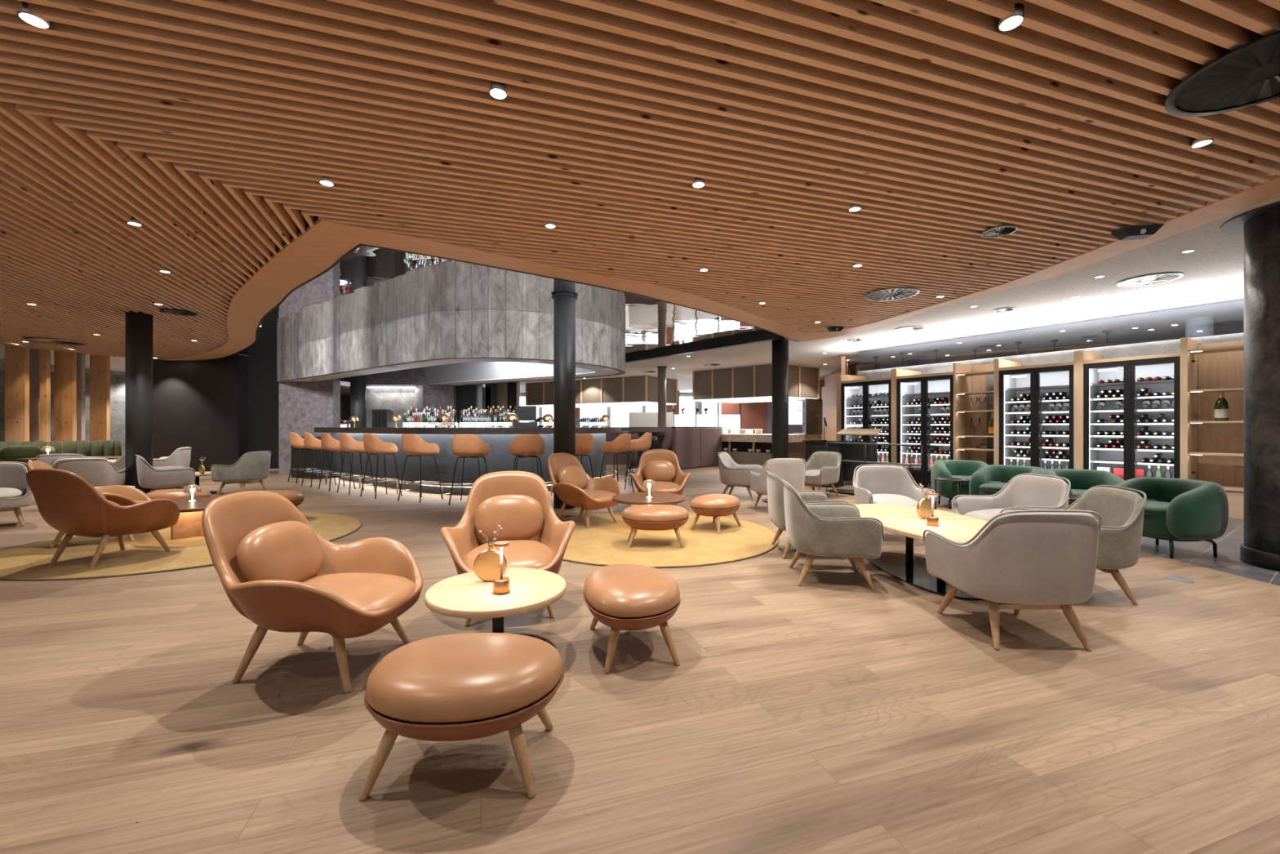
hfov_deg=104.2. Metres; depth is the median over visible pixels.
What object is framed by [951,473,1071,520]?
armchair
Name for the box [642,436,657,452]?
bar chair
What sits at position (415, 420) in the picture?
bottle
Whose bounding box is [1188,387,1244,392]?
shelf
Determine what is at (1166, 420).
wine bottle
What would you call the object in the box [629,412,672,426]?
tall cabinet
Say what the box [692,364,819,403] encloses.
wall cabinets
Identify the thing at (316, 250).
trim
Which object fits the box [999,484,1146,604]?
armchair
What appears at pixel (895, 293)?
ceiling vent
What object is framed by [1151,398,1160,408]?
wine bottle
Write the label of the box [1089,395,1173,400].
shelf
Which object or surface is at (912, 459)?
wine bottle
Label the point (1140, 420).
wine bottle
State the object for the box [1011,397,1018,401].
wine bottle
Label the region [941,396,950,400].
wine bottle
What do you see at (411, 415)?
bottle
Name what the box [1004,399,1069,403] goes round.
shelf
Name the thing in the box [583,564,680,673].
ottoman
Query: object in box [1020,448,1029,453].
wine bottle
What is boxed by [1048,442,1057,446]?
wine bottle
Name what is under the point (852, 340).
ceiling vent
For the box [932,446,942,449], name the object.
wine bottle
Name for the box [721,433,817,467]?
counter
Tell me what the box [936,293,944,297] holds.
recessed light
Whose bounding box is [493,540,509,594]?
table lamp
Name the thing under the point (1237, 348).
shelf
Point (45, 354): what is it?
board
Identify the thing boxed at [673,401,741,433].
ledge
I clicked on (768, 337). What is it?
beam
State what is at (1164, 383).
shelf
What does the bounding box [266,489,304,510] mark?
ottoman
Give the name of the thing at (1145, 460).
wine bottle
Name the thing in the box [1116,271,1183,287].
ceiling vent
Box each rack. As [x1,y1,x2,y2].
[528,417,612,427]
[825,442,922,493]
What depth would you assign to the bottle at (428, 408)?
10.43 m
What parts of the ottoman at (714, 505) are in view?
leg, leg, leg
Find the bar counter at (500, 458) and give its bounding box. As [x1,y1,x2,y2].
[314,426,621,497]
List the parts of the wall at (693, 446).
panel, panel, rail, panel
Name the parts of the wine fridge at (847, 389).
door, door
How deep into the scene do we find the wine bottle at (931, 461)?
9.42 m
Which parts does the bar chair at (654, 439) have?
seat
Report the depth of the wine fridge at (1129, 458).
7.27 m
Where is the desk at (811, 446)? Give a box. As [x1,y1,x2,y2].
[802,440,847,488]
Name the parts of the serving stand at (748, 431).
leg, leg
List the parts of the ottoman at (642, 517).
leg, leg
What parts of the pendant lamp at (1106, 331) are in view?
rod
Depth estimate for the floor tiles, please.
4.61 m
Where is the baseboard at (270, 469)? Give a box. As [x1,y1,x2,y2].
[269,468,278,471]
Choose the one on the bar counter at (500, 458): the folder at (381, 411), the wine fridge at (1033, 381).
the folder at (381, 411)
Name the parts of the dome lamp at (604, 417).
lamp shade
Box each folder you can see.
[372,408,376,426]
[376,408,379,426]
[379,408,383,426]
[383,408,393,426]
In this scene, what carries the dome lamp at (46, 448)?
on the dining table at (111, 459)
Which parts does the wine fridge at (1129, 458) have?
door, door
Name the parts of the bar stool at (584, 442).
leg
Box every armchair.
[0,461,33,526]
[35,453,85,466]
[51,456,125,486]
[109,452,124,471]
[135,454,195,492]
[153,446,191,466]
[210,450,271,494]
[717,451,763,500]
[748,457,805,512]
[765,471,848,559]
[782,479,884,590]
[804,451,841,496]
[853,464,936,506]
[922,509,1102,651]
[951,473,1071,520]
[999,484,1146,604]
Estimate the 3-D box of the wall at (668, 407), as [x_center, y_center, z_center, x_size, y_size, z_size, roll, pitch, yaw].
[-0.725,-0.300,24.050,5.250,2.900,0.100,0,0,0]
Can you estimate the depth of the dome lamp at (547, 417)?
8.55 m
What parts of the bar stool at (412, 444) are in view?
leg, leg, leg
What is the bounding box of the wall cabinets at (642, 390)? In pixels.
[525,375,677,407]
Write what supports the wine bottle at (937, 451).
on the wine fridge at (908, 389)
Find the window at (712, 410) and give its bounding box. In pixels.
[702,401,720,414]
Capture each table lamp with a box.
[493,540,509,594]
[926,492,938,525]
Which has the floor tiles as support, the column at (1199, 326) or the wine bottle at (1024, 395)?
the column at (1199, 326)
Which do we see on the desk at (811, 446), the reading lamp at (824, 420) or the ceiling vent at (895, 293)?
the reading lamp at (824, 420)
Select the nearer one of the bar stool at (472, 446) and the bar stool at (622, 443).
the bar stool at (472, 446)
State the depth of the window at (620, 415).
25.50 m
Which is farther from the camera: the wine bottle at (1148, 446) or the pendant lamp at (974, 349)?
the pendant lamp at (974, 349)
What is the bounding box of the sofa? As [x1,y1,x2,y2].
[0,440,122,466]
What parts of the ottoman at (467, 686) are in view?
leg, leg, leg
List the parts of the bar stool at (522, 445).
leg, leg, leg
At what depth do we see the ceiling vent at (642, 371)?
15.85 m
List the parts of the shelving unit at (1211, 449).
panel, panel, panel, panel, panel, panel, panel, panel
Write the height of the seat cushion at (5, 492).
0.124 m
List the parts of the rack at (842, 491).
rod, rod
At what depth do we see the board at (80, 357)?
11.96 m
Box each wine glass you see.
[970,396,977,410]
[970,417,980,435]
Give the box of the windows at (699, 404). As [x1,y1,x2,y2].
[520,392,804,434]
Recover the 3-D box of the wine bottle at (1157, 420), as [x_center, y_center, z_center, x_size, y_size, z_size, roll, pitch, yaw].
[7.316,-0.087,7.036,0.304,0.072,0.074,0,0,-34]
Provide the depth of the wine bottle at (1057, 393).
7.93 m
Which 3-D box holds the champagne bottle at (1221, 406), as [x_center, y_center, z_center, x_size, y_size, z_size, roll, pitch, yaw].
[7.593,-0.284,6.505,0.123,0.412,0.123,0,0,0]
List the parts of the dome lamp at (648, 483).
lamp shade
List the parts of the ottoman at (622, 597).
leg, leg, leg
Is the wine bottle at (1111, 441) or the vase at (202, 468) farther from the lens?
the vase at (202, 468)
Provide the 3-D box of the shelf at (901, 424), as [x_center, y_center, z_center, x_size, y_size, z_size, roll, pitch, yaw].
[5.643,-0.042,9.592,0.495,0.028,0.963,0,0,-34]
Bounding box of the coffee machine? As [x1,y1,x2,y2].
[340,422,350,426]
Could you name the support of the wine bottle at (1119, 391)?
in the wine fridge at (1129, 458)
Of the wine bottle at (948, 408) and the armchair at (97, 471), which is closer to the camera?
the armchair at (97, 471)
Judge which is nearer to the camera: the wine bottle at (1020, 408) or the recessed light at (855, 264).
the recessed light at (855, 264)
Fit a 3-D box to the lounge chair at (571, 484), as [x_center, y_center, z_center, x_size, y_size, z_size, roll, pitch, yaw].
[-0.674,0.737,5.941,0.845,0.835,0.837,0,0,37]
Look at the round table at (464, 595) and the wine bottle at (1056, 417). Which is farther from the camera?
the wine bottle at (1056, 417)
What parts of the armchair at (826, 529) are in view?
leg, leg, leg, leg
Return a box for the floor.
[0,464,1279,853]
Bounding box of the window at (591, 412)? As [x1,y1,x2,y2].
[580,406,606,426]
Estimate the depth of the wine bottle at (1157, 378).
6.99 m
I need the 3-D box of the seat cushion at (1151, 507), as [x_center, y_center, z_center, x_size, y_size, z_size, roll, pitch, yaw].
[4.780,0.750,4.612,0.540,0.108,0.450,0,0,-6]
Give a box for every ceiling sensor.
[826,326,844,331]
[1111,223,1164,240]
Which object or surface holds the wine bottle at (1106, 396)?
on the wine fridge at (1129, 458)
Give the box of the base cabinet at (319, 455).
[291,435,337,479]
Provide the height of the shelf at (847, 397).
0.028 m
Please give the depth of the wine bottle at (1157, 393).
6.99 m
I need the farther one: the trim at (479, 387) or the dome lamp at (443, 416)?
the trim at (479, 387)
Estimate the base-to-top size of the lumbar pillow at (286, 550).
0.314 m
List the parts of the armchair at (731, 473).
leg, frame, leg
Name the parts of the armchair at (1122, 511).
frame, leg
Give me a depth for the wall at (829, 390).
15.62 m
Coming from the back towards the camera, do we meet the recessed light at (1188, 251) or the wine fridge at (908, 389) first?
the wine fridge at (908, 389)
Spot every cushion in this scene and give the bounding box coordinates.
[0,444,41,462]
[0,487,22,498]
[266,489,304,501]
[302,572,415,611]
[364,632,563,723]
[464,539,554,570]
[582,488,616,500]
[583,564,679,617]
[622,504,688,521]
[640,481,679,492]
[690,493,740,509]
[804,469,820,477]
[871,493,918,506]
[951,475,971,484]
[964,508,1008,520]
[979,482,1007,493]
[1071,488,1086,495]
[1143,500,1170,515]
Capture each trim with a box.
[161,218,359,360]
[191,244,799,360]
[320,174,1279,341]
[476,384,483,422]
[516,382,519,422]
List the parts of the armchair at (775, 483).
leg, leg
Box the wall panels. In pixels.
[456,382,516,427]
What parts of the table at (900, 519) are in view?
post, plate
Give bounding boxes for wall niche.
[366,386,490,427]
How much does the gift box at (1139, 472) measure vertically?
0.240 m
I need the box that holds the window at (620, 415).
[610,405,641,426]
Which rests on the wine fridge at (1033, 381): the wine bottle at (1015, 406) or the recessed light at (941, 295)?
the wine bottle at (1015, 406)
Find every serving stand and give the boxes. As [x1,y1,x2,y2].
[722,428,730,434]
[729,428,746,434]
[746,428,762,434]
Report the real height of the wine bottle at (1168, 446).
0.072 m
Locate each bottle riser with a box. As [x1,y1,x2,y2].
[407,422,457,427]
[463,425,507,427]
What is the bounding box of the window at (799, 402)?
[797,400,802,424]
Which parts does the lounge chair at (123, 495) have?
leg, leg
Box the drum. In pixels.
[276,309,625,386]
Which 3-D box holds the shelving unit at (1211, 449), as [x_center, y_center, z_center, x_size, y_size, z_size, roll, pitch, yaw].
[6.628,-0.020,8.335,0.950,2.340,6.883,0,0,-34]
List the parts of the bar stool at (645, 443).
leg, leg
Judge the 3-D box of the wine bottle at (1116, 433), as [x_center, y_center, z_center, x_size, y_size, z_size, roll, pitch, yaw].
[7.076,0.092,7.393,0.304,0.072,0.074,0,0,-34]
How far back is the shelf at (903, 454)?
9.65 m
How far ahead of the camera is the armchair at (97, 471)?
6.97 m
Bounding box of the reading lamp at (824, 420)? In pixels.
[821,417,827,440]
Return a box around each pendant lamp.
[899,351,905,366]
[933,349,939,363]
[972,348,977,359]
[1014,341,1022,355]
[1050,339,1058,351]
[1102,329,1111,346]
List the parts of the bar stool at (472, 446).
leg, leg, leg, leg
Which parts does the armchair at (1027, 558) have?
leg, leg, frame, leg, leg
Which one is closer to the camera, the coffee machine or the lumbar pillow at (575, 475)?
the lumbar pillow at (575, 475)
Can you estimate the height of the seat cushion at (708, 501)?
0.124 m
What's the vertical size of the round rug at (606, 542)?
0.015 m
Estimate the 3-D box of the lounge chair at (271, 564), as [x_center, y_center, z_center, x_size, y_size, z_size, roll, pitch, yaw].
[-1.557,0.737,2.421,0.845,0.835,0.837,0,0,3]
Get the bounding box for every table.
[15,456,119,462]
[170,496,219,539]
[195,471,217,493]
[425,567,566,648]
[612,492,685,528]
[621,431,666,463]
[853,503,989,599]
[933,477,968,509]
[1068,494,1080,502]
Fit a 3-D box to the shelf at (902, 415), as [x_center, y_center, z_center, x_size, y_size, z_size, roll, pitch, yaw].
[5.643,-0.232,9.592,0.495,0.028,0.963,0,0,-34]
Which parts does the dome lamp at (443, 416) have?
lamp shade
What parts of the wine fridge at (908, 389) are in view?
door, door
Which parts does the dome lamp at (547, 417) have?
lamp shade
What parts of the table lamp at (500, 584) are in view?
stem, lamp shade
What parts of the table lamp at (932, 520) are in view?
stem, lamp shade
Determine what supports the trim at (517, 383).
attached to the wall panels
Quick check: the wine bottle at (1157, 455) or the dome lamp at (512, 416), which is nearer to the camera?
the wine bottle at (1157, 455)
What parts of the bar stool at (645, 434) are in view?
leg, leg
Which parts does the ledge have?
post, frosted panel, post, post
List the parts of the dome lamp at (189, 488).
lamp shade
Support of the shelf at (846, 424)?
attached to the wine fridge at (847, 389)
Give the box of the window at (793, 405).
[788,400,797,424]
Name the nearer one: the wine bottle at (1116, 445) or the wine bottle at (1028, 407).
the wine bottle at (1116, 445)
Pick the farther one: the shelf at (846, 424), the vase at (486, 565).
the shelf at (846, 424)
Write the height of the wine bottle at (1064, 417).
0.072 m
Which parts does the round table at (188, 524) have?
board, board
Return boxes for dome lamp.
[40,445,55,453]
[183,484,201,501]
[348,415,359,426]
[389,413,401,427]
[438,413,450,427]
[506,413,518,427]
[542,413,553,427]
[600,414,609,427]
[641,479,656,497]
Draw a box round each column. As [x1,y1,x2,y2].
[124,310,153,493]
[350,374,366,426]
[496,382,507,422]
[551,293,577,508]
[656,366,667,426]
[772,339,788,458]
[1185,315,1213,337]
[1220,201,1279,571]
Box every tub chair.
[930,459,988,508]
[968,464,1044,497]
[1040,468,1124,505]
[1113,476,1228,558]
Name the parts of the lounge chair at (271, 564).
leg, leg, leg, leg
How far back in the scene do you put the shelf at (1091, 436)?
7.28 m
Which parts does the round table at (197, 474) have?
post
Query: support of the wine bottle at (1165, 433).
on the wine fridge at (1129, 458)
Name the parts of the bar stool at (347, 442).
leg, leg, leg, leg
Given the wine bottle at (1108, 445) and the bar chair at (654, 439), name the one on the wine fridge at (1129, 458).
the wine bottle at (1108, 445)
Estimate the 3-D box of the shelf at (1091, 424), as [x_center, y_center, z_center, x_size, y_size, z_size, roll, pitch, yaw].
[7.221,-0.042,7.257,0.495,0.028,0.922,0,0,-34]
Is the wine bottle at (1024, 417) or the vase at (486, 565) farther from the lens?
the wine bottle at (1024, 417)
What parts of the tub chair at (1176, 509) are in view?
leg, leg, leg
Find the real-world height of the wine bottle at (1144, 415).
0.072 m
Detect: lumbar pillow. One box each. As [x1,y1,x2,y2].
[96,488,106,498]
[236,520,323,582]
[475,494,543,541]
[556,465,586,488]
[643,460,675,481]
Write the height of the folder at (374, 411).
0.330 m
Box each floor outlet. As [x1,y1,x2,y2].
[1164,575,1194,582]
[1217,564,1252,570]
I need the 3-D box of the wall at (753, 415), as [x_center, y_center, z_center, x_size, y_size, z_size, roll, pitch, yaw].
[4.800,-0.300,19.650,3.200,2.900,0.100,0,0,0]
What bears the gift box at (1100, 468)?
in the wine fridge at (1129, 458)
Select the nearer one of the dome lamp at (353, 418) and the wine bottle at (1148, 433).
the wine bottle at (1148, 433)
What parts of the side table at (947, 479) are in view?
leg, leg, leg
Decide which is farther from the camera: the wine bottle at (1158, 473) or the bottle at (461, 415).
the bottle at (461, 415)
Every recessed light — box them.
[17,1,49,29]
[26,302,36,305]
[127,216,142,226]
[159,266,170,273]
[319,175,333,186]
[488,80,506,99]
[545,221,555,228]
[692,177,704,188]
[699,268,707,271]
[848,203,861,212]
[853,262,862,266]
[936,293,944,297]
[998,3,1024,31]
[1181,249,1194,253]
[1191,137,1213,147]
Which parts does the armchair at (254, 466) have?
leg, leg, frame, leg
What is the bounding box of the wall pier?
[413,384,456,422]
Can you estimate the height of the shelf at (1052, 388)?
0.028 m
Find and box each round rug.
[0,512,361,580]
[560,511,779,568]
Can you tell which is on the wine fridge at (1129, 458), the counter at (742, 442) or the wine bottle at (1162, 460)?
the wine bottle at (1162, 460)
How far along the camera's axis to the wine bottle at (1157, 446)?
7.00 m
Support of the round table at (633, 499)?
on the round rug at (606, 542)
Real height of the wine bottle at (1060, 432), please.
0.072 m
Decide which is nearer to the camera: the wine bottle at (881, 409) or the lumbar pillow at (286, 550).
the lumbar pillow at (286, 550)
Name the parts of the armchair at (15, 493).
frame, leg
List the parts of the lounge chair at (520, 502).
leg, leg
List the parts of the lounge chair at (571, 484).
leg, leg, leg, leg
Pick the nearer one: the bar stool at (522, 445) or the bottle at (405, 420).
the bar stool at (522, 445)
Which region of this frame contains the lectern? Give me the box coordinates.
[835,428,882,480]
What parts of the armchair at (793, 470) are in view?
leg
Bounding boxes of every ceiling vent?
[23,337,88,345]
[160,308,197,315]
[641,370,656,372]
[703,363,720,365]
[848,338,862,341]
[864,287,919,301]
[895,325,925,331]
[981,225,1017,237]
[994,306,1015,311]
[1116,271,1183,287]
[1164,31,1279,116]
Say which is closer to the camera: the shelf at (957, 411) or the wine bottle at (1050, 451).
the wine bottle at (1050, 451)
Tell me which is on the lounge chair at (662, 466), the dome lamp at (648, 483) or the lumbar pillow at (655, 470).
the lumbar pillow at (655, 470)
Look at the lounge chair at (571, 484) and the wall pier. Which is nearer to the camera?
the lounge chair at (571, 484)
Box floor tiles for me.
[918,487,1279,586]
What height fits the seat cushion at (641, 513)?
0.124 m
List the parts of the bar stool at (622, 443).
leg, leg, leg, leg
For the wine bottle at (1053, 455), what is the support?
on the wine fridge at (1033, 381)
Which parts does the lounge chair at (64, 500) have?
leg, leg, leg, leg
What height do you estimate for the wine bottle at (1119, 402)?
0.184 m
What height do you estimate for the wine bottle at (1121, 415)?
0.072 m
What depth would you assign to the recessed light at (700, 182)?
3.50 m
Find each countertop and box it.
[343,426,617,427]
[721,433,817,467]
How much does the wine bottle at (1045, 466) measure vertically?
0.304 m
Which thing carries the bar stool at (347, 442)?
on the floor
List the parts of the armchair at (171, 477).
frame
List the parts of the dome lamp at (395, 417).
lamp shade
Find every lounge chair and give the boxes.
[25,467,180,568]
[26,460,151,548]
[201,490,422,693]
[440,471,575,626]
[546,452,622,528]
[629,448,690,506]
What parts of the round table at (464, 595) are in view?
post, plate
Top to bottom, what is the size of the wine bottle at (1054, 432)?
0.072 m
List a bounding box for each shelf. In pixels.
[528,421,612,422]
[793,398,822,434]
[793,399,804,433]
[825,442,922,445]
[825,488,854,493]
[840,459,922,466]
[845,395,888,399]
[845,405,888,408]
[845,414,888,417]
[845,424,888,425]
[901,391,950,395]
[901,403,950,406]
[901,413,950,416]
[901,423,950,425]
[901,433,950,435]
[901,442,950,445]
[901,452,950,456]
[955,370,993,376]
[955,391,993,395]
[955,409,993,412]
[955,435,993,437]
[955,447,993,450]
[1004,385,1069,391]
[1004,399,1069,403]
[1004,410,1069,413]
[1004,423,1069,425]
[1004,434,1069,436]
[1004,445,1069,448]
[1004,456,1069,461]
[1089,379,1173,386]
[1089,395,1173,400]
[1089,408,1173,412]
[1089,422,1173,425]
[1089,435,1173,438]
[1089,447,1173,452]
[1089,459,1173,466]
[1188,345,1244,354]
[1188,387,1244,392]
[1188,420,1244,422]
[1188,451,1244,456]
[1222,485,1244,491]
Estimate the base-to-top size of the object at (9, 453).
0.333 m
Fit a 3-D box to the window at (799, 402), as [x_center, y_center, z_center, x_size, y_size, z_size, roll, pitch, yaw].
[7.350,-0.300,25.525,1.900,2.500,0.050,0,0,0]
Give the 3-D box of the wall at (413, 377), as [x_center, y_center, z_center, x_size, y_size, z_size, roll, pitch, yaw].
[-6.325,-1.485,13.600,2.550,0.730,0.800,0,0,0]
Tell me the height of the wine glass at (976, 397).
0.240 m
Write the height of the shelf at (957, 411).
0.025 m
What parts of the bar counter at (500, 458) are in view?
rail post, rail post, foot rail, panel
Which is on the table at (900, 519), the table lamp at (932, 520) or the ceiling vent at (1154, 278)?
the table lamp at (932, 520)
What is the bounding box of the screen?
[512,405,537,427]
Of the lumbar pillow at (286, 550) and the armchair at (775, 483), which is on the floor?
the armchair at (775, 483)
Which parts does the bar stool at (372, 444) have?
leg, leg, leg, leg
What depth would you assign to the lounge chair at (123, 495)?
4.94 m
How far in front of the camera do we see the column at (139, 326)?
7.49 m
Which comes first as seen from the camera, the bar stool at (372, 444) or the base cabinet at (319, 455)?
the bar stool at (372, 444)
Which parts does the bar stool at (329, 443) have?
leg, leg, leg, leg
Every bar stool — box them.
[288,431,319,483]
[301,432,336,487]
[318,432,355,491]
[337,433,375,494]
[360,433,402,498]
[397,433,443,502]
[448,434,490,505]
[508,434,545,479]
[575,433,594,478]
[600,433,634,492]
[624,431,648,484]
[624,432,651,489]
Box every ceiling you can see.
[0,0,1279,332]
[0,344,350,395]
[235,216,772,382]
[520,196,1279,392]
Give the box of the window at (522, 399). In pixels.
[520,396,538,425]
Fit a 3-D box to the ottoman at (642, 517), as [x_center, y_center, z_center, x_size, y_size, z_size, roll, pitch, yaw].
[0.149,0.961,4.860,0.676,0.386,0.518,0,0,0]
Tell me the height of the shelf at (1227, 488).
0.025 m
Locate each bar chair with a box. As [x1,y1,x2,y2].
[631,436,640,472]
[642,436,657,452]
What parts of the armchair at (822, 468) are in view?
frame, leg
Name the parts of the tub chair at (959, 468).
leg, leg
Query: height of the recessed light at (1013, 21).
0.050 m
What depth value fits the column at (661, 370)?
14.49 m
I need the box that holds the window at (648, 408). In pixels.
[645,405,657,412]
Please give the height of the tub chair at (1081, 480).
0.661 m
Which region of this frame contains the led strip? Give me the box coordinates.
[366,386,415,387]
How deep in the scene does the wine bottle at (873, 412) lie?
10.45 m
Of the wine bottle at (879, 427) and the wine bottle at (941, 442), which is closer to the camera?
the wine bottle at (941, 442)
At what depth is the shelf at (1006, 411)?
8.22 m
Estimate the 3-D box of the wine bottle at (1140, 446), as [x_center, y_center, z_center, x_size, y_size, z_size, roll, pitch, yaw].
[7.220,0.282,7.179,0.304,0.072,0.074,0,0,-34]
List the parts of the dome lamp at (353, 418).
lamp shade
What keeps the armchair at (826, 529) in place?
on the floor
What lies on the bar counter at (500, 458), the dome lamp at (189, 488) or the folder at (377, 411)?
the folder at (377, 411)
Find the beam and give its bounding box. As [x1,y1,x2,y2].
[625,333,785,363]
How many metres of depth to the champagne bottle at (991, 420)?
8.59 m
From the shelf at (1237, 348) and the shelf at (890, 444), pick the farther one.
the shelf at (890, 444)
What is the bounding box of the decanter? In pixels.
[977,443,992,448]
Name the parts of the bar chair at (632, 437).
seat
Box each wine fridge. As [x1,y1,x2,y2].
[840,379,891,466]
[896,374,953,488]
[999,364,1073,469]
[1083,356,1180,480]
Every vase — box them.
[199,457,205,474]
[473,524,506,582]
[916,482,934,518]
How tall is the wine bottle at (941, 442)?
0.072 m
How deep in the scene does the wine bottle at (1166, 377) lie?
6.92 m
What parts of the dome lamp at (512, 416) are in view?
lamp shade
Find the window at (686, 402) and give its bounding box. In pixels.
[679,396,695,414]
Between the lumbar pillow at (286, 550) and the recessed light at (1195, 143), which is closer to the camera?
the lumbar pillow at (286, 550)
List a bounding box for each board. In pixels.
[4,345,29,442]
[29,349,39,441]
[40,348,50,441]
[53,350,76,441]
[76,353,84,441]
[89,355,110,440]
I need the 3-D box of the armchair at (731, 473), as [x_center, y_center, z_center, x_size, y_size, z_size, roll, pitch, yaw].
[1.637,0.784,8.112,0.668,0.741,0.680,0,0,26]
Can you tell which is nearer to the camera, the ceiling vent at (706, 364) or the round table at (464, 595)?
the round table at (464, 595)
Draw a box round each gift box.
[1097,466,1111,472]
[1113,466,1124,479]
[1135,468,1143,477]
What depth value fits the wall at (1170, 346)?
8.36 m
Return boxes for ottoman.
[146,488,211,500]
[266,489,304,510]
[359,632,564,800]
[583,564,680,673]
[622,504,688,547]
[689,493,741,533]
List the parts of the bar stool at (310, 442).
leg, leg, leg, leg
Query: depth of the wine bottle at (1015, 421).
8.39 m
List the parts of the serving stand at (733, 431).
leg, leg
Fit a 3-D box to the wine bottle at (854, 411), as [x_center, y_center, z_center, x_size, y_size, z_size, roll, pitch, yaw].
[4.715,-0.348,10.909,0.288,0.184,0.074,0,0,-34]
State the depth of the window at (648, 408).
25.50 m
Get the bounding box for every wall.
[0,359,350,422]
[0,369,124,453]
[153,354,278,471]
[278,377,340,473]
[366,367,451,386]
[575,391,679,426]
[605,426,722,469]
[720,401,802,434]
[817,379,824,439]
[822,356,878,440]
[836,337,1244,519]
[857,332,1244,378]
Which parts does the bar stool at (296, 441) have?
leg, leg, leg, leg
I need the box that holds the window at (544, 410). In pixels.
[542,407,553,427]
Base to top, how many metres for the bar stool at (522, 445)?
1.045 m
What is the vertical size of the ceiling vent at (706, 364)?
0.011 m
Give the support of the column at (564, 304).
on the floor
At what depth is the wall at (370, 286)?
7.52 m
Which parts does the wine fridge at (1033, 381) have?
door, door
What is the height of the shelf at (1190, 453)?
0.025 m
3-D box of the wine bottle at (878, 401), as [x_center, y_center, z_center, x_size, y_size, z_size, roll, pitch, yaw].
[5.017,-0.523,10.439,0.304,0.072,0.074,0,0,-34]
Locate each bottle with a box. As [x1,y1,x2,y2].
[402,413,407,427]
[408,413,413,427]
[413,413,415,427]
[414,412,417,427]
[417,412,421,427]
[422,412,426,427]
[426,412,431,427]
[427,408,431,422]
[431,406,434,422]
[434,413,438,427]
[437,410,439,427]
[439,410,442,427]
[447,412,451,427]
[451,410,453,427]
[453,410,457,427]
[459,410,462,427]
[468,413,472,427]
[472,413,477,427]
[478,413,483,427]
[480,413,484,427]
[484,413,488,427]
[485,413,490,427]
[486,405,489,422]
[490,409,493,427]
[496,409,499,427]
[499,413,504,427]
[850,408,858,415]
[853,421,862,424]
[854,408,862,415]
[871,407,879,414]
[875,400,884,403]
[875,407,884,414]
[875,426,884,429]
[876,438,886,442]
[876,444,884,448]
[876,453,880,462]
[880,407,888,414]
[880,453,884,462]
[905,453,909,469]
[909,454,914,469]
[914,454,919,470]
[928,455,933,471]
[932,426,940,430]
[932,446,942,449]
[934,449,942,453]
[937,405,946,413]
[938,440,946,444]
[939,449,948,453]
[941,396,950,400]
[941,426,950,430]
[943,404,950,413]
[988,411,993,435]
[1010,403,1019,411]
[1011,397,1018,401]
[1011,419,1019,423]
[1011,430,1019,434]
[1011,441,1019,445]
[1013,448,1022,453]
[1017,397,1025,400]
[1017,402,1026,411]
[1017,419,1025,423]
[1017,430,1026,434]
[1017,441,1026,445]
[1017,453,1026,457]
[1020,393,1028,397]
[1020,415,1028,419]
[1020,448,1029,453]
[1023,419,1030,423]
[1023,430,1030,434]
[1023,441,1030,445]
[1023,453,1030,457]
[1024,402,1030,411]
[1042,396,1050,399]
[1042,419,1051,423]
[1042,430,1051,435]
[1042,442,1051,446]
[1042,453,1050,457]
[1042,460,1048,469]
[1045,392,1053,396]
[1045,415,1054,419]
[1045,438,1056,442]
[1045,449,1055,454]
[1046,401,1055,410]
[1048,395,1057,399]
[1048,419,1057,423]
[1048,430,1057,435]
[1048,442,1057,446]
[1048,453,1057,458]
[1049,460,1055,468]
[1052,391,1061,396]
[1052,415,1062,419]
[1052,449,1062,454]
[1053,401,1062,410]
[1055,395,1063,399]
[1055,453,1064,458]
[1056,419,1065,423]
[1056,430,1064,435]
[1056,442,1065,446]
[1057,461,1062,468]
[1059,391,1069,396]
[1059,414,1067,419]
[1059,449,1069,454]
[1062,401,1069,410]
[1062,418,1069,423]
[1062,430,1069,435]
[1062,442,1069,447]
[1062,454,1069,458]
[1064,461,1069,468]
[1095,400,1105,409]
[1097,379,1105,383]
[1097,394,1106,398]
[1097,418,1107,422]
[1097,431,1106,435]
[1097,443,1106,448]
[1101,389,1111,395]
[1104,379,1113,382]
[1104,394,1113,398]
[1104,431,1114,435]
[1104,443,1113,448]
[1108,389,1117,394]
[1108,413,1118,418]
[1108,439,1118,444]
[1112,378,1120,382]
[1112,393,1121,397]
[1112,418,1121,422]
[1112,431,1121,435]
[1112,443,1121,448]
[1113,399,1123,409]
[1116,389,1124,394]
[1116,413,1124,418]
[1116,439,1124,444]
[1137,377,1146,381]
[1137,392,1146,396]
[1137,417,1146,422]
[1137,431,1146,435]
[1137,444,1146,448]
[1141,387,1151,393]
[1141,398,1151,408]
[1141,413,1151,418]
[1141,426,1151,431]
[1141,439,1151,444]
[1141,457,1151,462]
[1145,377,1154,381]
[1145,392,1154,396]
[1145,417,1155,422]
[1145,431,1154,435]
[1145,444,1155,448]
[1145,465,1153,476]
[1150,457,1159,462]
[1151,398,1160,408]
[1153,376,1162,380]
[1153,417,1163,422]
[1153,444,1163,449]
[1154,391,1163,395]
[1154,431,1163,435]
[1154,453,1164,457]
[1155,465,1162,477]
[1158,413,1168,418]
[1158,457,1168,462]
[1160,397,1170,408]
[1162,375,1172,379]
[1162,391,1172,395]
[1162,417,1172,422]
[1162,431,1172,435]
[1162,444,1172,449]
[1164,466,1172,478]
[1167,457,1173,463]
[1214,391,1228,421]
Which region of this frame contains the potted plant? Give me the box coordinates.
[703,407,708,414]

